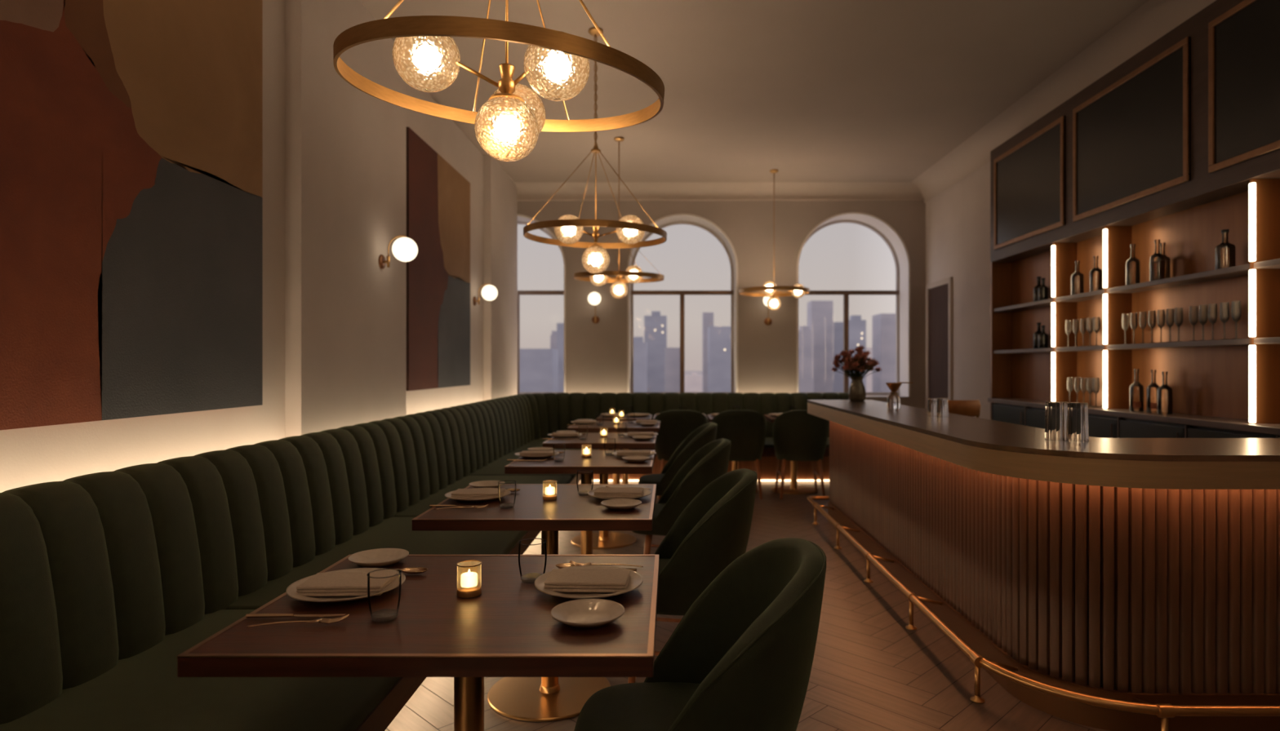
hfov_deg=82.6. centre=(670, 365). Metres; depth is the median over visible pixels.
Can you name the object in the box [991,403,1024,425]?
base cabinet
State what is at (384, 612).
water tumbler
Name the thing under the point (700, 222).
window
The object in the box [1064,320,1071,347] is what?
wine glass
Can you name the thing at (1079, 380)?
bowl
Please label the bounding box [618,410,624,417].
votive candle
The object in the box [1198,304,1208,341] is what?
wine glass
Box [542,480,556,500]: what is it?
votive candle
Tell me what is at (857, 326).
office tower
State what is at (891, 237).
window
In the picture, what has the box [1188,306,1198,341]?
wine glass
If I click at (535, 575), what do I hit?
water tumbler
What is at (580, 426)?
water tumbler
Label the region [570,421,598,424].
dinner plate
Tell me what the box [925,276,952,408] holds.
door
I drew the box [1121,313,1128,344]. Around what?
wine glass
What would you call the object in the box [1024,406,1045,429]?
base cabinet
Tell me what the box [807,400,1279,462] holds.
countertop
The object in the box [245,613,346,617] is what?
knife
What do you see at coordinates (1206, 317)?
bowl
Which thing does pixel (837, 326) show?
office tower
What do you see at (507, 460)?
knife
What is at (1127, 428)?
base cabinet
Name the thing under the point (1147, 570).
bar counter
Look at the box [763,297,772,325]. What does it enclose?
wall lamp
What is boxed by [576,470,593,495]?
water tumbler
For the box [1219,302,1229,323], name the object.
bowl
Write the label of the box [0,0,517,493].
wall
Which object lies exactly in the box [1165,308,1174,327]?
bowl
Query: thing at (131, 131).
painting
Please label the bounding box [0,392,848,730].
banquette
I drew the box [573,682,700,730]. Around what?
seat cushion
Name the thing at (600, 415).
dinner plate
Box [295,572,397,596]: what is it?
linen napkin
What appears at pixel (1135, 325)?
bowl
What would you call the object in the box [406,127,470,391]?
painting
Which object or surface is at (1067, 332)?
bowl
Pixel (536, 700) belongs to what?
dining table
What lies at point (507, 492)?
dinner plate
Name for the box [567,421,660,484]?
dining table
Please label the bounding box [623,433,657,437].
dinner plate
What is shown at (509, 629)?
dining table
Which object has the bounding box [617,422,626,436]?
water tumbler
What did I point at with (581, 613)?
plate
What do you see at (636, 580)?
dinner plate
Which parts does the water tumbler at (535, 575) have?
thick glass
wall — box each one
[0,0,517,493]
[517,200,925,408]
[925,161,990,419]
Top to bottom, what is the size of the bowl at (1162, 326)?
0.110 m
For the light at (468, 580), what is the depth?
1.63 m
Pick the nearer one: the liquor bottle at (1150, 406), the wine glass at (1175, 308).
the wine glass at (1175, 308)
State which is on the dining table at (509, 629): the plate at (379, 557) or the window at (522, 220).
the plate at (379, 557)
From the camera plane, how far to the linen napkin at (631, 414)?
7.40 m
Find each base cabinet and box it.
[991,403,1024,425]
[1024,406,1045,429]
[1088,413,1120,438]
[1117,417,1184,438]
[1184,425,1277,438]
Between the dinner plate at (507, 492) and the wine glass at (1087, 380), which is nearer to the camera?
the dinner plate at (507, 492)
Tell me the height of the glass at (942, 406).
0.108 m
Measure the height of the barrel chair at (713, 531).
0.858 m
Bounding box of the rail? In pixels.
[807,496,1279,730]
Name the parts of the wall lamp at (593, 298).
opal globe, wall plate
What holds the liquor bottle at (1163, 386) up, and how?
on the countertop at (1243, 425)
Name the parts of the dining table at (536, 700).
metal edge trim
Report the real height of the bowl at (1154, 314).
0.110 m
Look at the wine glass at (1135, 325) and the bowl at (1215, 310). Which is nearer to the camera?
the bowl at (1215, 310)
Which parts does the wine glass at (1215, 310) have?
stem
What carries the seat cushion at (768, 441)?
on the banquette
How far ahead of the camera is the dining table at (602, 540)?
5.10 m
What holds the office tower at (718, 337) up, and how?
on the ground
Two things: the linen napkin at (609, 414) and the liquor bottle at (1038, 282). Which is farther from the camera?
the linen napkin at (609, 414)
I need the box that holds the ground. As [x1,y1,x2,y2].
[684,370,702,375]
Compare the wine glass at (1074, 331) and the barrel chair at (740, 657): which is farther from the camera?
the wine glass at (1074, 331)
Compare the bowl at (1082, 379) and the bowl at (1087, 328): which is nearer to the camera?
the bowl at (1087, 328)
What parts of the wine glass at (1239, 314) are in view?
stem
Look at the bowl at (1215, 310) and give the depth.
3.94 m
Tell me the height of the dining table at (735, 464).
0.750 m
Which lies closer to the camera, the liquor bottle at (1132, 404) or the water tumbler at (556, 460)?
the water tumbler at (556, 460)
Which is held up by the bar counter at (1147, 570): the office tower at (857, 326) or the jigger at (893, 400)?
the jigger at (893, 400)
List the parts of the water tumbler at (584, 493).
thick glass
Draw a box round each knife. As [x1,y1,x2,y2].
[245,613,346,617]
[429,505,484,506]
[506,459,524,461]
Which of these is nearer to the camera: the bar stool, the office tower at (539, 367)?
the bar stool
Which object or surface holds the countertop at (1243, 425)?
on the base cabinet
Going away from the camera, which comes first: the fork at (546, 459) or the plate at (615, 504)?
the plate at (615, 504)
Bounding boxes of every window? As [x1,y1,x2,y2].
[517,213,565,394]
[627,213,737,393]
[796,212,910,396]
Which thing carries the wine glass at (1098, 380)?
on the countertop at (1243, 425)
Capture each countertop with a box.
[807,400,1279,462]
[987,398,1279,435]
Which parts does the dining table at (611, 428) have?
metal edge trim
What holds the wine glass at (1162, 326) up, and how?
on the shelving unit
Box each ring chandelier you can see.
[333,0,664,161]
[523,26,666,273]
[573,137,664,298]
[738,169,809,310]
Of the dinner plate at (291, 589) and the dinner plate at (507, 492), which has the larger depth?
the dinner plate at (507, 492)
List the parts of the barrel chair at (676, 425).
leg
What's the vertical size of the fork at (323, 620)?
0.013 m
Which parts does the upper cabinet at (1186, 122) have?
brass frame, door, brass frame, door, brass frame, door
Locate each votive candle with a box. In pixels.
[456,560,481,598]
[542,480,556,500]
[581,444,591,457]
[600,427,607,437]
[613,416,619,424]
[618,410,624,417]
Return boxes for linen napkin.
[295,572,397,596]
[450,488,505,499]
[518,450,555,457]
[543,568,630,592]
[551,432,578,436]
[573,420,595,423]
[593,487,643,497]
[601,413,618,415]
[616,450,650,456]
[626,431,653,436]
[628,413,649,415]
[635,420,657,423]
[768,413,782,415]
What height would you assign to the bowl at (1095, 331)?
0.110 m
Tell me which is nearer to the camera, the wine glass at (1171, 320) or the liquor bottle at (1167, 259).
the wine glass at (1171, 320)
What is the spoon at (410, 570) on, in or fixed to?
on the dining table at (509, 629)
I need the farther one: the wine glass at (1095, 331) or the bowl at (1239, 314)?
the wine glass at (1095, 331)
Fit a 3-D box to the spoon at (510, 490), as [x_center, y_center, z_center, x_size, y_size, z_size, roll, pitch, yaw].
[-0.719,0.513,2.991,0.208,0.012,0.038,0,0,3]
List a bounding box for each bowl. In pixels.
[1065,320,1071,335]
[1066,377,1073,392]
[1072,319,1079,334]
[1074,377,1080,392]
[1080,318,1086,333]
[1080,377,1086,393]
[1086,317,1093,333]
[1086,377,1093,393]
[1092,377,1099,394]
[1093,316,1100,333]
[1121,313,1128,330]
[1129,312,1137,329]
[1138,311,1146,329]
[1147,311,1155,328]
[1156,309,1165,328]
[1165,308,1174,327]
[1173,307,1182,326]
[1188,306,1198,325]
[1198,304,1208,324]
[1208,303,1217,324]
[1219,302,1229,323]
[1231,300,1241,322]
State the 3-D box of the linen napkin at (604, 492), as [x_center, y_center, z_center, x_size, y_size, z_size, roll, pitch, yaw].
[-0.204,0.499,2.870,0.190,0.024,0.121,0,0,2]
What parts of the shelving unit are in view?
panel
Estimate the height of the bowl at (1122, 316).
0.110 m
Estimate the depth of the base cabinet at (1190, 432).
3.76 m
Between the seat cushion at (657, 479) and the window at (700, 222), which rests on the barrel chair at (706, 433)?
the seat cushion at (657, 479)
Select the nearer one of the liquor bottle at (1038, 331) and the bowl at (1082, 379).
the bowl at (1082, 379)
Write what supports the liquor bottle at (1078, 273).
on the shelving unit
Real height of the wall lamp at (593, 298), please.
0.377 m
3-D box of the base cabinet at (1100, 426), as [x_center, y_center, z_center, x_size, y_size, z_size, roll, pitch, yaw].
[2.924,0.796,4.883,0.242,0.948,0.598,0,0,0]
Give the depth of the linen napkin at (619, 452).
4.11 m
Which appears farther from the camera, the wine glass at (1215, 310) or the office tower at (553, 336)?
the office tower at (553, 336)
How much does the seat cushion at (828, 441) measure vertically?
0.107 m
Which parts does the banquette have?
wooden rail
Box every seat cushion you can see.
[0,609,400,730]
[226,517,528,609]
[394,475,572,517]
[469,452,576,478]
[512,439,598,452]
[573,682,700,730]
[631,503,667,535]
[638,473,665,495]
[656,559,670,613]
[764,437,773,447]
[826,437,829,447]
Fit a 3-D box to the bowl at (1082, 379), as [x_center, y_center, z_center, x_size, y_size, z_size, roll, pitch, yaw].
[2.930,0.139,5.157,0.043,0.110,0.043,0,0,0]
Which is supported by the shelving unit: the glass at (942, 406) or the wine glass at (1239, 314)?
the wine glass at (1239, 314)
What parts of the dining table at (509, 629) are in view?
metal edge trim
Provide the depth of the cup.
4.82 m
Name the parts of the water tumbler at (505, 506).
thick glass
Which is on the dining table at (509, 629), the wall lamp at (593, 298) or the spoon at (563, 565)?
the spoon at (563, 565)
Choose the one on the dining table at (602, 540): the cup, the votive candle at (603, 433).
the votive candle at (603, 433)
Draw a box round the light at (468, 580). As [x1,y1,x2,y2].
[460,572,477,587]
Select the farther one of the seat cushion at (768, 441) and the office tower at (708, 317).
the office tower at (708, 317)
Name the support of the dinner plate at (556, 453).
on the dining table at (599, 463)
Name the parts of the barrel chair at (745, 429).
leg, leg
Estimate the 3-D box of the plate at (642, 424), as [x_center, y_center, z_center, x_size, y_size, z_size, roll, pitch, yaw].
[-0.191,0.509,6.300,0.149,0.020,0.149,0,0,38]
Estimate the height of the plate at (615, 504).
0.020 m
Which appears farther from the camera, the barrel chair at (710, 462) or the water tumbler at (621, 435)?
the water tumbler at (621, 435)
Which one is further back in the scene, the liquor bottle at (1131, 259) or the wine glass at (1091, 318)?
the wine glass at (1091, 318)
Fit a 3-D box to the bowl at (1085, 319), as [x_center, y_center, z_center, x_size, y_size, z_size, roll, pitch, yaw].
[2.930,-0.281,5.163,0.043,0.110,0.043,0,0,0]
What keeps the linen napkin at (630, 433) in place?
on the dinner plate at (625, 434)
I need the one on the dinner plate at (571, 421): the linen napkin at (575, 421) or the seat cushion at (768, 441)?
the linen napkin at (575, 421)
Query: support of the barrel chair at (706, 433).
on the floor
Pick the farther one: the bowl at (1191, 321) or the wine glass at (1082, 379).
the wine glass at (1082, 379)
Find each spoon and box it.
[394,567,427,573]
[505,488,520,492]
[555,563,636,572]
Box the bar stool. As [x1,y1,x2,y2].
[947,400,980,417]
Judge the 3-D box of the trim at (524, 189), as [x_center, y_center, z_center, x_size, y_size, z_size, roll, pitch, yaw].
[0.610,-2.074,8.599,4.880,0.150,0.170,0,0,0]
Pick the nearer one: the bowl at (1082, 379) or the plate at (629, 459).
the plate at (629, 459)
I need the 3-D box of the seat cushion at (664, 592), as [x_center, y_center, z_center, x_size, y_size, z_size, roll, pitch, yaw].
[-0.003,0.856,2.860,0.460,0.104,0.444,0,0,0]
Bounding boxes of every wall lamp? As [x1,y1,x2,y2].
[378,235,417,269]
[472,284,497,306]
[587,291,600,324]
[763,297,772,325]
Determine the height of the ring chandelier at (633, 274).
1.516 m
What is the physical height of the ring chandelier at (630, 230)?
1.558 m
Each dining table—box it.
[177,555,658,730]
[411,484,656,722]
[504,449,654,555]
[542,432,657,549]
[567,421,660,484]
[595,414,652,484]
[706,414,758,491]
[764,414,815,494]
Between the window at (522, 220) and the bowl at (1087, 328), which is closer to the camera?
the bowl at (1087, 328)
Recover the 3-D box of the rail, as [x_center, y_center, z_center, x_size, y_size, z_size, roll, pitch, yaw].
[1.401,1.183,4.047,1.375,0.174,4.124,0,0,-20]
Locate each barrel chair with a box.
[573,537,826,730]
[627,468,757,683]
[631,438,731,555]
[638,422,717,502]
[653,409,708,499]
[711,409,766,499]
[772,409,829,499]
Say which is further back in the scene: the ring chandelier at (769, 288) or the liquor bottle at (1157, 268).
the ring chandelier at (769, 288)
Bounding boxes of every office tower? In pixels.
[520,348,558,392]
[550,331,556,349]
[556,323,564,392]
[633,337,647,392]
[644,311,666,392]
[664,347,679,392]
[684,373,702,392]
[702,312,713,392]
[707,326,730,392]
[798,326,813,392]
[807,301,833,392]
[833,322,843,392]
[848,315,866,391]
[866,347,871,392]
[871,313,895,392]
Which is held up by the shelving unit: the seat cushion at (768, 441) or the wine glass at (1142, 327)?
the wine glass at (1142, 327)
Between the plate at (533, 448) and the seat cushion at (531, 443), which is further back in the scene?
the seat cushion at (531, 443)
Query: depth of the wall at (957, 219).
7.46 m
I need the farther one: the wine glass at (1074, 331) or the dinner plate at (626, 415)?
the dinner plate at (626, 415)
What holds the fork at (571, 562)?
on the dining table at (509, 629)
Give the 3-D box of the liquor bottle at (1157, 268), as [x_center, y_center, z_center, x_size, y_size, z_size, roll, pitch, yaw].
[2.920,-0.630,4.362,0.080,0.249,0.080,0,0,0]
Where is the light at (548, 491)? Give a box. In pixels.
[545,487,555,495]
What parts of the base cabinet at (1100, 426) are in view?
handle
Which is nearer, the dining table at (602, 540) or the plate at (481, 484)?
the plate at (481, 484)
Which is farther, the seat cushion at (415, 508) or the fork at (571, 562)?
the seat cushion at (415, 508)
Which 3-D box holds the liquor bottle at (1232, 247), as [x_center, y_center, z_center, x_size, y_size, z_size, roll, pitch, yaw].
[2.950,-0.615,3.869,0.088,0.217,0.088,0,0,0]
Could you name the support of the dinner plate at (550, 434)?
on the dining table at (602, 540)
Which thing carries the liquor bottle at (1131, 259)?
on the shelving unit
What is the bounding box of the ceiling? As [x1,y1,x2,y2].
[359,0,1149,182]
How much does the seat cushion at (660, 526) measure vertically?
0.104 m
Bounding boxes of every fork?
[246,614,349,627]
[434,504,488,510]
[511,458,546,462]
[569,560,643,567]
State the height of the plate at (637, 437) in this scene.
0.020 m
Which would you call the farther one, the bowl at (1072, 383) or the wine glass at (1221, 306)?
the bowl at (1072, 383)
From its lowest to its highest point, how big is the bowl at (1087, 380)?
0.110 m
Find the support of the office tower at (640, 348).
on the ground
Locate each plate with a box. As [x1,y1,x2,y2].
[285,568,405,602]
[347,548,408,568]
[444,488,511,502]
[468,480,505,488]
[514,452,559,458]
[527,447,552,450]
[534,565,643,599]
[547,433,582,438]
[551,599,624,628]
[556,431,576,432]
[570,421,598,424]
[587,488,651,500]
[600,414,618,417]
[600,498,641,510]
[612,451,656,457]
[622,456,649,462]
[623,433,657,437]
[626,414,650,417]
[631,435,653,440]
[640,422,656,426]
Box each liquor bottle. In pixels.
[1033,276,1041,302]
[1033,322,1041,348]
[1038,278,1048,301]
[1038,325,1048,348]
[1071,260,1084,295]
[1088,256,1102,292]
[1125,244,1140,285]
[1128,368,1143,411]
[1146,369,1159,413]
[1149,240,1165,281]
[1155,242,1170,278]
[1156,372,1172,414]
[1214,229,1235,270]
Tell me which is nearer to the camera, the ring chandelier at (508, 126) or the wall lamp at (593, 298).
the ring chandelier at (508, 126)
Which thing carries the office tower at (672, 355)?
on the ground
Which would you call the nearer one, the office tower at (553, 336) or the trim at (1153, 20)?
the trim at (1153, 20)
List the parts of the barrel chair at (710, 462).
leg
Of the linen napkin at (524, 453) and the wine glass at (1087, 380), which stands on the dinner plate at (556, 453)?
the linen napkin at (524, 453)
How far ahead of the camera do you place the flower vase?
5.90 m
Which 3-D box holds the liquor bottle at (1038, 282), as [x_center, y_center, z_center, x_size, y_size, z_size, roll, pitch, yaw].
[2.970,-0.612,5.863,0.084,0.212,0.084,0,0,0]
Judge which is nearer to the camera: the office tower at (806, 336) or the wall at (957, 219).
the wall at (957, 219)
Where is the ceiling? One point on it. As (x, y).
(806, 91)
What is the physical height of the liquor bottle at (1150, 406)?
0.260 m
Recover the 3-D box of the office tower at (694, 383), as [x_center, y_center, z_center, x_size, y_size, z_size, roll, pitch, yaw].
[26.393,34.414,810.557,21.114,53.713,21.114,0,0,0]
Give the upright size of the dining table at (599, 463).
0.750 m
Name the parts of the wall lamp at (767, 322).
opal globe, wall plate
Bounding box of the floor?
[384,482,1110,730]
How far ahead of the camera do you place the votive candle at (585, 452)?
4.10 m
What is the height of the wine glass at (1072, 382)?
0.200 m
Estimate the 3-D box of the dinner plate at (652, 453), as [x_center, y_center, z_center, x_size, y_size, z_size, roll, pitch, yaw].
[-0.207,0.509,4.160,0.250,0.020,0.250,0,0,-34]
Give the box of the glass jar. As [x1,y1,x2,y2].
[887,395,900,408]
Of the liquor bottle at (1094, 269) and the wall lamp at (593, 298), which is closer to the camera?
the liquor bottle at (1094, 269)
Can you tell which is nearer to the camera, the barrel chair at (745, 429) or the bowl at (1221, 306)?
the bowl at (1221, 306)
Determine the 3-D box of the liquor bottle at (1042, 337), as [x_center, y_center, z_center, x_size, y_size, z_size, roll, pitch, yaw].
[2.920,-0.226,5.698,0.072,0.180,0.072,0,0,0]
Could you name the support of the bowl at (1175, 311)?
on the wine glass at (1175, 308)
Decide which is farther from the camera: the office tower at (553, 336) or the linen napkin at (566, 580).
the office tower at (553, 336)
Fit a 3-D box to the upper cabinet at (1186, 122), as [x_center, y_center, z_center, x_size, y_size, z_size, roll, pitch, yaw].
[2.938,-1.415,3.890,0.217,0.990,5.180,0,0,0]
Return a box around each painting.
[0,0,262,430]
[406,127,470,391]
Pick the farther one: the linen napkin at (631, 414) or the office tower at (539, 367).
the office tower at (539, 367)
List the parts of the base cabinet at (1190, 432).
door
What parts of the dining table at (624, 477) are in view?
metal edge trim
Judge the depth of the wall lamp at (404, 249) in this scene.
4.56 m
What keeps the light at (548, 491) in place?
on the votive candle at (549, 492)
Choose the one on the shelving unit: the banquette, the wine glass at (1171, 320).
the wine glass at (1171, 320)
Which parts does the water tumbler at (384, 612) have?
thick glass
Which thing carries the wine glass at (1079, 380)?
on the countertop at (1243, 425)
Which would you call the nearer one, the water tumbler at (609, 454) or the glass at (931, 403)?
the glass at (931, 403)
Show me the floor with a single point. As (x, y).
(869, 672)
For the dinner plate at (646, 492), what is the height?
0.020 m
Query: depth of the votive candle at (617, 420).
6.45 m
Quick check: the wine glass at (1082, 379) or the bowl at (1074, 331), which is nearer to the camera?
the wine glass at (1082, 379)
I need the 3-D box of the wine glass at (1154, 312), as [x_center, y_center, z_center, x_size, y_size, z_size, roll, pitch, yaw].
[2.930,-0.236,4.426,0.048,0.200,0.048,0,0,0]
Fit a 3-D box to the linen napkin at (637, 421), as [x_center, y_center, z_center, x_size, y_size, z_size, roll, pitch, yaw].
[-0.216,0.499,6.514,0.190,0.024,0.121,0,0,2]
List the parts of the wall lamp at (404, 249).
wall plate, curved arm, opal globe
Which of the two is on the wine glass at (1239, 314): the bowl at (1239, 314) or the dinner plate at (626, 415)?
the bowl at (1239, 314)
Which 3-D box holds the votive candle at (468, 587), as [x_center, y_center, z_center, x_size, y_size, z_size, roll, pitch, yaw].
[-0.457,0.483,1.652,0.056,0.071,0.056,0,0,0]
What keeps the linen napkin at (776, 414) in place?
on the dinner plate
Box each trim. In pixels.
[514,182,923,198]
[516,198,924,200]
[911,0,1216,203]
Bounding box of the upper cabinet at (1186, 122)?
[990,0,1279,262]
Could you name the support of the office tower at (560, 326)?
on the ground
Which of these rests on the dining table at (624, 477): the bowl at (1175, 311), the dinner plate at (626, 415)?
the dinner plate at (626, 415)
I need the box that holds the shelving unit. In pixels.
[990,178,1279,423]
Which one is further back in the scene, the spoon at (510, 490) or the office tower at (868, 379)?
the office tower at (868, 379)
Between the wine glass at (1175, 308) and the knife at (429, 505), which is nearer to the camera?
the knife at (429, 505)
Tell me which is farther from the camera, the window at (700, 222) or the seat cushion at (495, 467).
the window at (700, 222)
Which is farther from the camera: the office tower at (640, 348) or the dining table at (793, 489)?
the office tower at (640, 348)
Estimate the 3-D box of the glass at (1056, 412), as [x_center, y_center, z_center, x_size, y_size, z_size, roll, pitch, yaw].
[1.489,0.213,2.806,0.083,0.148,0.083,0,0,0]
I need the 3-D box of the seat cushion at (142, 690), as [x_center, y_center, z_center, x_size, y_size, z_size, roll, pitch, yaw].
[-1.155,0.872,1.705,0.850,0.107,1.506,0,0,0]
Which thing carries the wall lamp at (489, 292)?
attached to the wall at (335, 152)
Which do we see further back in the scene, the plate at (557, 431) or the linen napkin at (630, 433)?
the plate at (557, 431)
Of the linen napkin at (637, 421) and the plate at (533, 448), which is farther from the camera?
the linen napkin at (637, 421)
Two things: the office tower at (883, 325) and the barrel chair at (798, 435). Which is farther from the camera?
the office tower at (883, 325)
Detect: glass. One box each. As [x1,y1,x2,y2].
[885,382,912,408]
[927,398,937,417]
[936,397,948,417]
[1044,401,1067,441]
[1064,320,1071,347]
[1066,377,1073,402]
[1067,402,1088,441]
[1072,319,1079,346]
[1074,377,1080,402]
[1079,318,1086,346]
[1080,377,1086,402]
[1086,317,1093,346]
[1086,377,1093,406]
[1092,377,1099,407]
[1093,316,1100,346]
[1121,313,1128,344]
[1129,312,1137,344]
[1138,311,1146,343]
[1147,311,1155,343]
[1156,309,1165,342]
[1165,308,1174,342]
[1173,307,1182,342]
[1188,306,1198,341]
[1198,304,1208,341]
[1208,303,1217,340]
[1218,302,1229,340]
[1231,300,1241,339]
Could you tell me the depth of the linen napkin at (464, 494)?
2.79 m
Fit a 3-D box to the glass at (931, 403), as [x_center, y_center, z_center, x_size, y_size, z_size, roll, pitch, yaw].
[1.482,0.234,4.100,0.063,0.105,0.063,0,0,0]
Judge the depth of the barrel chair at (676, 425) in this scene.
6.85 m
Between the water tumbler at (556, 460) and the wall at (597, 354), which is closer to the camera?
the water tumbler at (556, 460)
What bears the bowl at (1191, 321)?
on the wine glass at (1191, 321)
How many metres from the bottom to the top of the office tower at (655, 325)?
95.971 m
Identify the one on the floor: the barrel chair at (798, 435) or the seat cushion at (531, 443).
the barrel chair at (798, 435)
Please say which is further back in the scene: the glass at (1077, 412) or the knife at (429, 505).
the glass at (1077, 412)
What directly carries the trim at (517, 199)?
attached to the wall at (597, 354)
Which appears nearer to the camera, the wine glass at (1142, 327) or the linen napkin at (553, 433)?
the wine glass at (1142, 327)
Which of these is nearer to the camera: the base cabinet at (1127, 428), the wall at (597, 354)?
the base cabinet at (1127, 428)
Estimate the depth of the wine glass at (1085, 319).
5.17 m
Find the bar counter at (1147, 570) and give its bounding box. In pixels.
[807,400,1279,730]
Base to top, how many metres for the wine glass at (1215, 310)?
0.200 m
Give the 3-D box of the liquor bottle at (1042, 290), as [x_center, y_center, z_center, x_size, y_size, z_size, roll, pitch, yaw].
[2.920,-0.596,5.698,0.072,0.180,0.072,0,0,0]
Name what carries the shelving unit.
on the floor
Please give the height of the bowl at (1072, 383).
0.110 m
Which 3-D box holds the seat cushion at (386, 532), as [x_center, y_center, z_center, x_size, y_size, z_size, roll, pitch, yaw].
[-1.155,0.872,3.210,0.850,0.107,1.496,0,0,0]
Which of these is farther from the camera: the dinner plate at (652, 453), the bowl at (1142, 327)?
the bowl at (1142, 327)
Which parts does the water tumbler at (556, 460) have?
thick glass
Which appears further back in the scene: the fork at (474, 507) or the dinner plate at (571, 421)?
the dinner plate at (571, 421)
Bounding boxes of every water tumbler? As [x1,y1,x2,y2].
[367,568,401,622]
[497,480,516,508]
[518,537,546,583]
[553,443,564,462]
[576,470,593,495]
[578,426,587,439]
[604,438,615,455]
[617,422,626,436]
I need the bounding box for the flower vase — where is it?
[831,345,882,401]
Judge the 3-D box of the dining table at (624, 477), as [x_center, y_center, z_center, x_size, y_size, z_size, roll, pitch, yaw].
[-0.460,0.895,7.420,0.540,0.750,0.600,0,0,0]
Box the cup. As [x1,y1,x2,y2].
[885,382,902,391]
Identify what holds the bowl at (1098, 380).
on the wine glass at (1098, 380)
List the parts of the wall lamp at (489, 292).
wall plate, opal globe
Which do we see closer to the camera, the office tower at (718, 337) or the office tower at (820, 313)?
the office tower at (718, 337)

